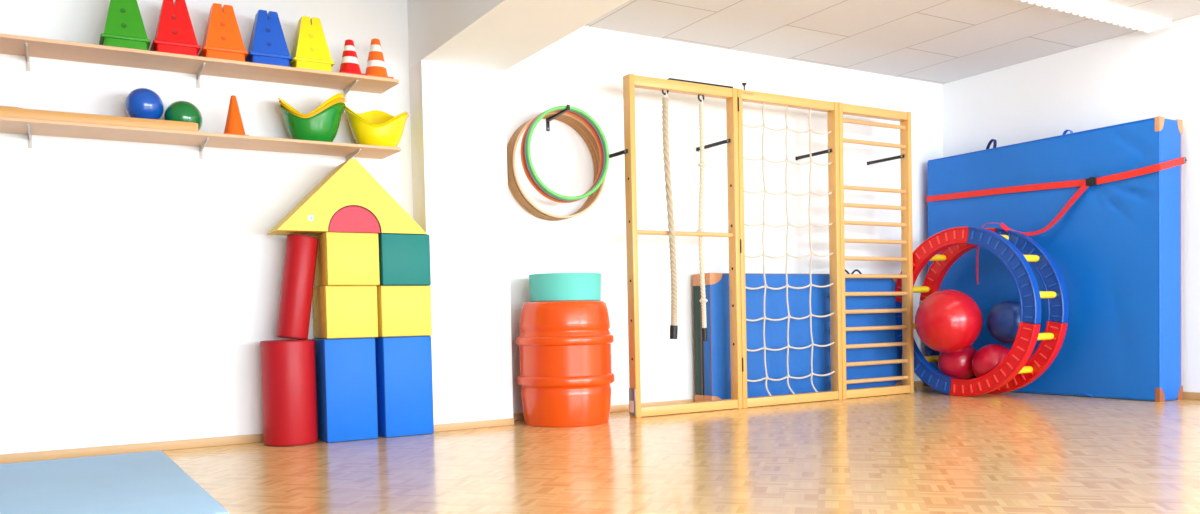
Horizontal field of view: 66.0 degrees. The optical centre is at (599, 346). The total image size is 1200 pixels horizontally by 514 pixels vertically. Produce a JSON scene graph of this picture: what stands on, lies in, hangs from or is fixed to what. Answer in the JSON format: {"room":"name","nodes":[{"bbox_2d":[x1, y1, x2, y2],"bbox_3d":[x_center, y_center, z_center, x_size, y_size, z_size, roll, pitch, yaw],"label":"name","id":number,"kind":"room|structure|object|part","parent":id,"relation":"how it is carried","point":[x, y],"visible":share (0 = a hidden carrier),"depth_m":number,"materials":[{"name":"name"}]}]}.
{"room":"children's gym","nodes":[
{"label":"children's gym","id":0,"kind":"room"},
{"bbox_2d":[409,60,512,424],"bbox_3d":[-0.887,-0.623,5.941,0.560,2.289,0.225,-2,2,-31],"label":"pillar","id":1,"kind":"structure","parent":0,"point":[458,112],"depth_m":5.83,"materials":[{"name":"white paint"}]},
{"bbox_2d":[434,418,513,431],"bbox_3d":[-0.801,0.500,5.876,0.560,0.045,0.014,-2,2,-31],"label":"baseboard","id":2,"kind":"structure","parent":1,"relation":"attached to","point":[510,421],"depth_m":5.87,"materials":[{"name":"brown wood"}]},
{"bbox_2d":[0,0,942,454],"bbox_3d":[-1.030,-0.848,6.041,9.869,2.739,0.100,-2,2,-31],"label":"wall","id":3,"kind":"structure","parent":0,"point":[141,283],"depth_m":5.43,"materials":[{"name":"white paint"}]},
{"bbox_2d":[0,434,262,463],"bbox_3d":[-3.140,0.587,4.746,4.618,0.050,0.014,-2,2,-31],"label":"baseboard","id":4,"kind":"structure","parent":3,"relation":"attached to","point":[252,438],"depth_m":5.07,"materials":[{"name":"brown wood"}]},
{"bbox_2d":[0,33,398,102],"bbox_3d":[-2.750,-1.483,4.759,3.448,0.094,0.317,-2,2,-31],"label":"wall shelf","id":5,"kind":"object","parent":3,"relation":"attached to","point":[26,46],"visible":1,"depth_m":5.02,"materials":[{"name":"brown wood"}]},
{"bbox_2d":[99,0,150,49],"bbox_3d":[-2.494,-1.695,4.841,0.231,0.312,0.196,-2,2,-31],"label":"cone","id":6,"kind":"object","parent":5,"relation":"on","point":[124,26],"visible":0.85,"depth_m":4.78,"materials":[{"name":"green plastic"}]},
{"bbox_2d":[150,0,200,55],"bbox_3d":[-2.286,-1.703,4.965,0.231,0.312,0.196,-2,2,-31],"label":"cone","id":7,"kind":"object","parent":5,"relation":"on","point":[175,33],"visible":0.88,"depth_m":4.90,"materials":[{"name":"red plastic"}]},
{"bbox_2d":[198,3,247,61],"bbox_3d":[-2.079,-1.712,5.088,0.231,0.312,0.196,-2,2,-31],"label":"cone","id":8,"kind":"object","parent":5,"relation":"on","point":[222,39],"visible":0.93,"depth_m":5.03,"materials":[{"name":"orange plastic"}]},
{"bbox_2d":[245,10,292,66],"bbox_3d":[-1.876,-1.720,5.210,0.231,0.312,0.196,-2,2,-31],"label":"cone","id":9,"kind":"object","parent":5,"relation":"on","point":[267,45],"visible":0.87,"depth_m":5.15,"materials":[{"name":"blue plastic"}]},
{"bbox_2d":[289,16,334,71],"bbox_3d":[-1.674,-1.729,5.330,0.231,0.312,0.196,-2,2,-31],"label":"cone","id":10,"kind":"object","parent":5,"relation":"on","point":[310,50],"visible":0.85,"depth_m":5.27,"materials":[{"name":"yellow plastic"}]},
{"bbox_2d":[339,39,366,75],"bbox_3d":[-1.470,-1.689,5.431,0.152,0.217,0.152,-2,2,-31],"label":"traffic cone","id":11,"kind":"object","parent":5,"relation":"on","point":[349,64],"visible":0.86,"depth_m":5.39,"materials":[{"name":"red plastic"}]},
{"bbox_2d":[365,38,393,78],"bbox_3d":[-1.337,-1.709,5.517,0.160,0.245,0.160,-2,2,-31],"label":"traffic cone","id":12,"kind":"object","parent":5,"relation":"on","point":[376,67],"visible":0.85,"depth_m":5.48,"materials":[{"name":"orange plastic"}]},
{"bbox_2d":[0,117,400,160],"bbox_3d":[-2.738,-1.080,4.760,3.442,0.087,0.341,-2,2,-31],"label":"wall shelf","id":13,"kind":"object","parent":3,"relation":"attached to","point":[31,127],"visible":0.93,"depth_m":5.01,"materials":[{"name":"brown wood"}]},
{"bbox_2d":[0,107,197,131],"bbox_3d":[-3.131,-1.127,4.371,2.272,0.051,0.048,-2,2,-31],"label":"wooden plank","id":14,"kind":"object","parent":13,"relation":"on","point":[4,111],"visible":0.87,"depth_m":4.69,"materials":[{"name":"brown wood"}]},
{"bbox_2d":[164,101,201,130],"bbox_3d":[-2.267,-1.238,5.028,0.191,0.191,0.191,-2,2,-31],"label":"ball","id":15,"kind":"object","parent":13,"relation":"on","point":[184,111],"visible":0.59,"depth_m":4.96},
{"bbox_2d":[224,95,248,135],"bbox_3d":[-2.012,-1.263,5.077,0.130,0.226,0.128,-2,2,-31],"label":"cone","id":16,"kind":"object","parent":13,"relation":"on","point":[234,124],"visible":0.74,"depth_m":5.05,"materials":[{"name":"orange plastic"}]},
{"bbox_2d":[278,102,344,141],"bbox_3d":[-1.677,-1.296,5.393,0.380,0.257,0.273,-2,2,-31],"label":"shell bowl","id":17,"kind":"object","parent":13,"relation":"on","point":[324,126],"visible":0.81,"depth_m":5.30,"materials":[{"name":"green plastic"}]},
{"bbox_2d":[278,97,344,117],"bbox_3d":[-1.679,-1.324,5.396,0.375,0.261,0.266,-2,2,-31],"label":"shell bowl","id":18,"kind":"object","parent":17,"relation":"in","point":[340,99],"visible":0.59,"depth_m":5.29,"materials":[{"name":"orange plastic"}]},
{"bbox_2d":[278,93,343,114],"bbox_3d":[-1.682,-1.345,5.396,0.373,0.271,0.257,-2,2,-31],"label":"shell bowl","id":19,"kind":"object","parent":18,"relation":"in","point":[338,95],"visible":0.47,"depth_m":5.33,"materials":[{"name":"yellow plastic"}]},
{"bbox_2d":[345,108,408,146],"bbox_3d":[-1.354,-1.316,5.599,0.393,0.269,0.294,-2,2,-31],"label":"shell bowl","id":20,"kind":"object","parent":13,"relation":"on","point":[389,134],"visible":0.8,"depth_m":5.50,"materials":[{"name":"yellow plastic"}]},
{"bbox_2d":[345,106,407,125],"bbox_3d":[-1.355,-1.328,5.600,0.385,0.265,0.281,-2,2,-31],"label":"shell bowl","id":21,"kind":"object","parent":20,"relation":"in","point":[375,117],"visible":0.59,"depth_m":5.71,"materials":[{"name":"yellow plastic"}]},
{"bbox_3d":[-3.265,-1.135,4.438,2.110,0.068,0.195,-2,2,-31],"label":"wooden plank","id":22,"kind":"object","parent":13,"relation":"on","visible":0},
{"bbox_2d":[125,88,163,119],"bbox_3d":[-2.430,-1.281,4.930,0.187,0.187,0.187,-2,2,-31],"label":"ball","id":23,"kind":"object","parent":22,"relation":"on","point":[145,103],"visible":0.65,"depth_m":4.86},
{"bbox_2d":[546,105,569,130],"bbox_3d":[-0.284,-1.539,6.237,0.026,0.120,0.301,-2,2,-31],"label":"bracket","id":24,"kind":"object","parent":3,"relation":"attached to","point":[549,119],"visible":1,"depth_m":6.27,"materials":[{"name":"black metal"}]},
{"bbox_3d":[-0.359,-1.526,6.365,0.026,0.089,0.005,-2,2,-31],"label":"wall plate","id":25,"kind":"part","parent":24,"relation":"part of","materials":[{"name":"black metal"}]},
{"bbox_2d":[507,118,595,220],"bbox_3d":[-0.334,-1.224,6.371,0.714,0.714,0.020,-2,2,-31],"label":"hoop","id":26,"kind":"object","parent":24,"relation":"hanging from","point":[575,129],"visible":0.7,"depth_m":6.37,"materials":[{"name":"brown wood"}]},
{"bbox_2d":[507,117,597,219],"bbox_3d":[-0.320,-1.226,6.354,0.710,0.710,0.020,-2,2,-31],"label":"hoop","id":27,"kind":"object","parent":24,"relation":"hanging from","point":[574,126],"visible":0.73,"depth_m":6.42,"materials":[{"name":"brown wood"}]},
{"bbox_2d":[508,116,598,219],"bbox_3d":[-0.306,-1.225,6.337,0.714,0.714,0.020,-2,2,-31],"label":"hoop","id":28,"kind":"object","parent":24,"relation":"hanging from","point":[546,116],"visible":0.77,"depth_m":6.29,"materials":[{"name":"brown wood"}]},
{"bbox_2d":[508,116,599,218],"bbox_3d":[-0.300,-1.227,6.315,0.710,0.710,0.020,-2,2,-31],"label":"hoop","id":29,"kind":"object","parent":24,"relation":"hanging from","point":[580,127],"visible":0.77,"depth_m":6.37,"materials":[{"name":"brown wood"}]},
{"bbox_2d":[510,115,599,218],"bbox_3d":[-0.286,-1.226,6.297,0.714,0.714,0.020,-2,2,-31],"label":"hoop","id":30,"kind":"object","parent":24,"relation":"hanging from","point":[579,124],"visible":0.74,"depth_m":6.20,"materials":[{"name":"brown wood"}]},
{"bbox_2d":[512,114,601,216],"bbox_3d":[-0.273,-1.228,6.280,0.710,0.710,0.020,-2,2,-31],"label":"hoop","id":31,"kind":"object","parent":24,"relation":"hanging from","point":[548,114],"visible":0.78,"depth_m":6.34,"materials":[{"name":"brown wood"}]},
{"bbox_3d":[-0.284,-1.571,6.236,0.020,0.055,0.300,-2,2,-31],"label":"arm","id":32,"kind":"part","parent":24,"relation":"part of","materials":[{"name":"black metal"}]},
{"bbox_2d":[512,112,605,217],"bbox_3d":[-0.267,-1.227,6.258,0.714,0.714,0.020,-2,2,-31],"label":"hoop","id":33,"kind":"object","parent":24,"relation":"hanging from","point":[566,114],"visible":0.81,"depth_m":6.18,"materials":[{"name":"brown wood"}]},
{"bbox_2d":[520,111,601,202],"bbox_3d":[-0.250,-1.280,6.218,0.628,0.628,0.022,-2,2,-31],"label":"hoop","id":34,"kind":"object","parent":24,"relation":"hanging from","point":[576,116],"visible":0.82,"depth_m":6.18,"materials":[{"name":"plastic"}]},
{"bbox_2d":[523,110,603,201],"bbox_3d":[-0.235,-1.282,6.194,0.624,0.624,0.022,-2,2,-31],"label":"hoop","id":35,"kind":"object","parent":24,"relation":"hanging from","point":[578,115],"visible":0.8,"depth_m":6.20,"materials":[{"name":"red plastic"}]},
{"bbox_2d":[525,109,605,200],"bbox_3d":[-0.221,-1.283,6.170,0.624,0.624,0.022,-2,2,-31],"label":"hoop","id":36,"kind":"object","parent":24,"relation":"hanging from","point":[580,114],"visible":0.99,"depth_m":6.14,"materials":[{"name":"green plastic"}]},
{"bbox_2d":[527,106,608,199],"bbox_3d":[-0.207,-1.285,6.146,0.622,0.622,0.022,-2,2,-31],"label":"hoop","id":37,"kind":"object","parent":24,"relation":"hanging from","point":[546,112],"visible":1,"depth_m":6.13,"materials":[{"name":"green plastic"}]},
{"bbox_2d":[513,381,928,420],"bbox_3d":[1.252,0.404,7.360,4.491,0.050,0.014,-2,2,-31],"label":"baseboard","id":38,"kind":"structure","parent":3,"relation":"attached to","point":[613,408],"depth_m":6.80,"materials":[{"name":"brown wood"}]},
{"bbox_2d":[162,386,1199,513],"bbox_3d":[1.377,0.650,2.103,9.869,0.100,9.380,-2,2,-31],"label":"floor","id":39,"kind":"structure","parent":0,"point":[927,450],"depth_m":4.30,"materials":[{"name":"wood"}]},
{"bbox_2d":[0,450,228,513],"bbox_3d":[-2.889,0.634,3.562,2.434,0.020,1.985,-2,2,-31],"label":"exercise mat","id":40,"kind":"object","parent":39,"relation":"on","point":[150,482],"visible":1,"depth_m":3.90,"materials":[{"name":"blue plastic"}]},
{"bbox_2d":[260,339,317,446],"bbox_3d":[-1.796,0.263,5.344,0.300,0.598,0.300,-2,2,-31],"label":"cylinder","id":41,"kind":"object","parent":39,"relation":"on","point":[288,367],"visible":0.98,"depth_m":5.22,"materials":[{"name":"red plastic"}]},
{"bbox_2d":[276,234,318,339],"bbox_3d":[-1.752,-0.341,5.353,0.253,0.611,0.175,-2,2,-31],"label":"cylinder","id":42,"kind":"object","parent":41,"relation":"on","point":[296,296],"visible":1,"depth_m":5.28,"materials":[{"name":"red plastic"}]},
{"bbox_2d":[313,338,377,442],"bbox_3d":[-1.525,0.251,5.515,0.302,0.599,0.302,-2,2,-31],"label":"foam block","id":43,"kind":"object","parent":39,"relation":"on","point":[346,384],"visible":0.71,"depth_m":5.39,"materials":[{"name":"blue plastic"}]},
{"bbox_2d":[313,286,377,338],"bbox_3d":[-1.519,-0.203,5.510,0.306,0.306,0.302,-2,2,-31],"label":"foam block","id":44,"kind":"object","parent":43,"relation":"on","point":[339,312],"visible":0.97,"depth_m":5.38,"materials":[{"name":"yellow leather"}]},
{"bbox_2d":[313,232,379,286],"bbox_3d":[-1.512,-0.511,5.507,0.310,0.308,0.302,-2,2,-31],"label":"foam block","id":45,"kind":"object","parent":44,"relation":"on","point":[343,258],"visible":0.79,"depth_m":5.38,"materials":[{"name":"yellow plastic"}]},
{"bbox_2d":[328,206,379,232],"bbox_3d":[-1.504,-0.743,5.508,0.300,0.150,0.294,-2,2,-31],"label":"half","id":46,"kind":"object","parent":45,"relation":"on","point":[355,219],"visible":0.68,"depth_m":5.38,"materials":[{"name":"plastic"}]},
{"bbox_2d":[372,336,433,437],"bbox_3d":[-1.228,0.239,5.692,0.304,0.599,0.302,-2,2,-31],"label":"foam block","id":47,"kind":"object","parent":39,"relation":"on","point":[403,364],"visible":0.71,"depth_m":5.56,"materials":[{"name":"blue plastic"}]},
{"bbox_2d":[377,286,431,336],"bbox_3d":[-1.238,-0.214,5.677,0.314,0.306,0.302,-2,2,-31],"label":"foam block","id":48,"kind":"object","parent":47,"relation":"on","point":[403,311],"visible":0.77,"depth_m":5.54,"materials":[{"name":"yellow leather"}]},
{"bbox_2d":[378,233,430,285],"bbox_3d":[-1.238,-0.522,5.671,0.302,0.308,0.302,-2,2,-31],"label":"foam block","id":49,"kind":"object","parent":48,"relation":"on","point":[404,259],"visible":0.7,"depth_m":5.54,"materials":[{"name":"teal plastic"}]},
{"bbox_2d":[266,159,426,235],"bbox_3d":[-1.506,-0.879,5.502,0.878,0.424,0.305,-2,2,-31],"label":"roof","id":50,"kind":"structure","parent":49,"relation":"on","point":[349,184],"depth_m":5.37,"materials":[{"name":"yellow plastic"}]},
{"bbox_2d":[516,300,614,426],"bbox_3d":[-0.227,0.104,6.090,0.642,0.798,0.642,-2,2,-31],"label":"barrel","id":51,"kind":"object","parent":39,"relation":"on","point":[566,376],"visible":1,"depth_m":5.83,"materials":[{"name":"orange plastic"}]},
{"bbox_2d":[529,273,600,301],"bbox_3d":[-0.227,-0.385,6.080,0.478,0.175,0.478,-2,2,-31],"label":"tub","id":52,"kind":"object","parent":51,"relation":"on","point":[546,286],"visible":0.88,"depth_m":5.88,"materials":[{"name":"teal plastic"}]},
{"bbox_2d":[609,74,742,417],"bbox_3d":[0.503,-0.697,6.647,0.938,2.330,0.433,-2,2,-31],"label":"climbing frame","id":53,"kind":"object","parent":39,"relation":"on","point":[630,81],"visible":0.96,"depth_m":6.44,"materials":[{"name":"brown wood"}]},
{"bbox_3d":[0.089,-1.322,6.407,0.022,0.028,0.398,-2,2,-31],"label":"support arm","id":54,"kind":"part","parent":53,"relation":"part of","materials":[{"name":"black metal"}]},
{"bbox_3d":[0.218,-0.671,6.274,0.041,2.316,0.085,-2,2,-31],"label":"post","id":55,"kind":"part","parent":53,"relation":"part of","materials":[{"name":"brown wood"}]},
{"bbox_2d":[662,90,677,338],"bbox_3d":[0.493,-0.923,6.409,0.088,1.751,0.094,-2,2,-31],"label":"rope","id":56,"kind":"object","parent":53,"relation":"hanging from","point":[673,327],"visible":1,"depth_m":6.39,"materials":[{"name":"beige fabric"}]},
{"bbox_3d":[0.573,-1.809,6.463,0.843,0.065,0.077,-2,2,-31],"label":"rail","id":57,"kind":"part","parent":53,"relation":"part of","materials":[{"name":"brown wood"}]},
{"bbox_3d":[0.623,0.434,6.538,0.843,0.064,0.077,-2,2,-31],"label":"rail","id":58,"kind":"part","parent":53,"relation":"part of","materials":[{"name":"brown wood"}]},
{"bbox_2d":[697,94,707,340],"bbox_3d":[0.726,-0.915,6.595,0.062,1.760,0.099,-2,2,-18],"label":"rope","id":59,"kind":"object","parent":53,"relation":"hanging from","point":[702,164],"visible":0.99,"depth_m":6.59,"materials":[{"name":"beige fabric"}]},
{"bbox_3d":[0.842,-1.492,6.853,0.022,0.028,0.398,-2,2,-31],"label":"support arm","id":60,"kind":"part","parent":53,"relation":"part of","materials":[{"name":"black metal"}]},
{"bbox_3d":[0.978,-0.703,6.727,0.041,2.316,0.085,-2,2,-31],"label":"post","id":61,"kind":"part","parent":53,"relation":"part of","materials":[{"name":"brown wood"}]},
{"bbox_2d":[692,274,703,401],"bbox_3d":[1.614,-0.080,7.475,2.054,0.995,0.094,-2,2,-31],"label":"mat","id":62,"kind":"object","parent":39,"relation":"on","point":[698,343],"visible":0.17,"depth_m":6.94,"materials":[{"name":"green leather"}]},
{"bbox_2d":[737,83,841,407],"bbox_3d":[1.338,-0.751,7.138,1.007,2.368,0.442,-2,2,-31],"label":"climbing frame","id":63,"kind":"object","parent":39,"relation":"on","point":[832,108],"visible":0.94,"depth_m":7.17,"materials":[{"name":"brown wood"}]},
{"bbox_3d":[1.016,-0.705,6.750,0.041,2.316,0.085,-2,2,-31],"label":"post","id":64,"kind":"part","parent":63,"relation":"part of","materials":[{"name":"brown wood"}]},
{"bbox_3d":[1.404,-1.843,6.958,0.917,0.065,0.077,-2,2,-31],"label":"rail","id":65,"kind":"part","parent":63,"relation":"part of","materials":[{"name":"brown wood"}]},
{"bbox_2d":[743,103,834,395],"bbox_3d":[1.429,-0.720,6.995,0.921,2.190,0.025,-2,2,-31],"label":"net","id":66,"kind":"object","parent":63,"relation":"attached to","point":[810,130],"visible":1,"depth_m":6.98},
{"bbox_3d":[1.233,-0.712,6.879,0.073,2.189,0.014,-2,2,-31],"label":"vertical cord","id":67,"kind":"part","parent":66,"relation":"part of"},
{"bbox_3d":[1.413,-1.398,6.974,0.920,0.051,0.014,-2,2,-31],"label":"horizontal cord","id":68,"kind":"part","parent":66,"relation":"part of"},
{"bbox_3d":[1.408,-1.637,6.966,0.920,0.049,0.014,-2,2,-31],"label":"horizontal cord","id":69,"kind":"part","parent":66,"relation":"part of","materials":[{"name":"beige fabric"}]},
{"bbox_3d":[1.418,-1.163,6.982,0.920,0.057,0.014,-2,2,-31],"label":"horizontal cord","id":70,"kind":"part","parent":66,"relation":"part of","materials":[{"name":"beige fabric"}]},
{"bbox_3d":[1.423,-0.923,6.990,0.920,0.058,0.014,-2,2,-31],"label":"horizontal cord","id":71,"kind":"part","parent":66,"relation":"part of","materials":[{"name":"beige fabric"}]},
{"bbox_3d":[1.428,-0.691,6.998,0.920,0.058,0.014,-2,2,-31],"label":"horizontal cord","id":72,"kind":"part","parent":66,"relation":"part of","materials":[{"name":"beige fabric"}]},
{"bbox_3d":[1.430,-0.720,6.996,0.078,2.190,0.014,-2,2,-31],"label":"vertical cord","id":73,"kind":"part","parent":66,"relation":"part of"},
{"bbox_3d":[1.438,-0.223,7.013,0.920,0.056,0.014,-2,2,-31],"label":"horizontal cord","id":74,"kind":"part","parent":66,"relation":"part of","materials":[{"name":"white fabric"}]},
{"bbox_3d":[1.433,-0.456,7.006,0.920,0.054,0.014,-2,2,-31],"label":"horizontal cord","id":75,"kind":"part","parent":66,"relation":"part of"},
{"bbox_3d":[1.448,0.232,7.028,0.920,0.048,0.014,-2,2,-31],"label":"horizontal cord","id":76,"kind":"part","parent":66,"relation":"part of","materials":[{"name":"white fabric"}]},
{"bbox_3d":[1.444,0.005,7.021,0.920,0.051,0.014,-2,2,-31],"label":"horizontal cord","id":77,"kind":"part","parent":66,"relation":"part of","materials":[{"name":"white fabric"}]},
{"bbox_3d":[1.634,-0.729,7.117,0.074,2.190,0.014,-2,2,-31],"label":"vertical cord","id":78,"kind":"part","parent":66,"relation":"part of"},
{"bbox_3d":[1.453,0.399,7.032,0.917,0.064,0.077,-2,2,-31],"label":"rail","id":79,"kind":"part","parent":63,"relation":"part of","materials":[{"name":"brown wood"}]},
{"bbox_3d":[1.705,-1.528,7.366,0.022,0.028,0.398,-2,2,-31],"label":"support arm","id":80,"kind":"part","parent":63,"relation":"part of","materials":[{"name":"black metal"}]},
{"bbox_3d":[1.840,-0.739,7.240,0.041,2.316,0.085,-2,2,-31],"label":"post","id":81,"kind":"part","parent":63,"relation":"part of","materials":[{"name":"brown wood"}]},
{"bbox_2d":[703,269,902,400],"bbox_3d":[1.670,-0.099,7.390,2.044,1.037,0.101,-2,2,-31],"label":"mat","id":82,"kind":"object","parent":39,"relation":"on","point":[716,350],"visible":0.52,"depth_m":7.26,"materials":[{"name":"blue leather"}]},
{"bbox_2d":[838,102,913,398],"bbox_3d":[2.123,-0.757,7.611,0.817,2.316,0.433,-2,2,-31],"label":"bars","id":83,"kind":"object","parent":39,"relation":"on","point":[905,156],"visible":0.92,"depth_m":7.50,"materials":[{"name":"brown wood"}]},
{"bbox_3d":[1.879,-0.741,7.263,0.041,2.316,0.085,-2,2,-31],"label":"post","id":84,"kind":"part","parent":83,"relation":"part of","materials":[{"name":"brown wood"}]},
{"bbox_3d":[2.187,-1.876,7.424,0.734,0.065,0.077,-2,2,-31],"label":"rail","id":85,"kind":"part","parent":83,"relation":"part of","materials":[{"name":"brown wood"}]},
{"bbox_3d":[2.236,0.367,7.498,0.734,0.064,0.077,-2,2,-31],"label":"rail","id":86,"kind":"part","parent":83,"relation":"part of","materials":[{"name":"brown wood"}]},
{"bbox_3d":[2.408,-1.570,7.785,0.022,0.028,0.398,-2,2,-31],"label":"support arm","id":87,"kind":"part","parent":83,"relation":"part of","materials":[{"name":"black metal"}]},
{"bbox_3d":[2.545,-0.768,7.660,0.041,2.316,0.085,-2,2,-31],"label":"post","id":88,"kind":"part","parent":83,"relation":"part of","materials":[{"name":"brown wood"}]},
{"bbox_2d":[895,227,1068,395],"bbox_3d":[2.995,-0.278,7.383,0.406,1.334,1.334,-2,2,-31],"label":"wheel","id":89,"kind":"object","parent":39,"relation":"on","point":[1015,249],"visible":0.83,"depth_m":7.06,"materials":[{"name":"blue plastic"}]},
{"bbox_2d":[938,345,976,379],"bbox_3d":[2.925,0.126,7.527,0.324,0.324,0.324,-2,2,-31],"label":"ball","id":90,"kind":"object","parent":89,"relation":"in","point":[958,365],"visible":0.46,"depth_m":7.41,"materials":[{"name":"red plastic"}]},
{"bbox_2d":[915,290,982,352],"bbox_3d":[2.759,-0.198,7.323,0.504,0.504,0.504,-2,2,-31],"label":"ball","id":91,"kind":"object","parent":90,"relation":"on","point":[946,321],"visible":1,"depth_m":7.15,"materials":[{"name":"red plastic"}]},
{"bbox_2d":[972,344,1009,376],"bbox_3d":[3.091,0.144,7.248,0.326,0.326,0.326,-2,2,-31],"label":"ball","id":92,"kind":"object","parent":89,"relation":"in","point":[988,357],"visible":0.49,"depth_m":7.15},
{"bbox_2d":[987,300,1020,343],"bbox_3d":[3.196,-0.189,7.188,0.348,0.348,0.348,-2,2,-31],"label":"ball","id":93,"kind":"object","parent":92,"relation":"on","point":[1003,320],"visible":0.66,"depth_m":7.08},
{"bbox_2d":[927,116,1182,401],"bbox_3d":[3.539,-0.671,7.435,0.349,2.096,2.007,-2,2,-31],"label":"mat","id":94,"kind":"object","parent":39,"relation":"on","point":[1116,251],"visible":0.77,"depth_m":6.91,"materials":[{"name":"blue leather"}]},
{"bbox_2d":[585,0,1199,83],"bbox_3d":[1.315,-2.187,2.009,9.869,0.100,9.380,-2,2,-31],"label":"ceiling","id":95,"kind":"structure","parent":0,"point":[933,41],"depth_m":6.71,"materials":[{"name":"tile"}]},
{"bbox_2d":[407,0,628,70],"bbox_3d":[1.401,-1.913,2.008,0.560,0.450,9.280,-2,2,-31],"label":"beam","id":96,"kind":"structure","parent":95,"relation":"attached to","point":[490,34],"depth_m":5.23,"materials":[{"name":"beige paint"}]},
{"bbox_2d":[1016,0,1171,33],"bbox_3d":[2.857,-2.271,5.996,2.812,0.060,0.176,-2,2,-31],"label":"ceiling lamp","id":97,"kind":"object","parent":95,"relation":"attached to","point":[1103,11],"visible":1,"depth_m":6.34,"materials":[{"name":"white plastic"}]},
{"bbox_2d":[942,14,1199,391],"bbox_3d":[5.566,-0.942,4.510,0.100,2.739,9.280,-2,2,-31],"label":"wall","id":98,"kind":"structure","parent":0,"point":[1137,75],"depth_m":7.12,"materials":[{"name":"white paint"}]},
{"bbox_2d":[926,157,1186,283],"bbox_3d":[3.400,-0.933,7.342,0.720,0.863,2.031,-2,2,-31],"label":"strap","id":99,"kind":"object","parent":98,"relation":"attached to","point":[1091,181],"visible":0.98,"depth_m":7.09,"materials":[{"name":"red fabric"}]},
{"bbox_2d":[1183,392,1199,399],"bbox_3d":[5.550,0.401,4.519,0.014,0.055,9.266,-2,2,-31],"label":"baseboard","id":100,"kind":"structure","parent":98,"relation":"attached to","point":[1186,395],"depth_m":6.66,"materials":[{"name":"brown wood"}]}
]}

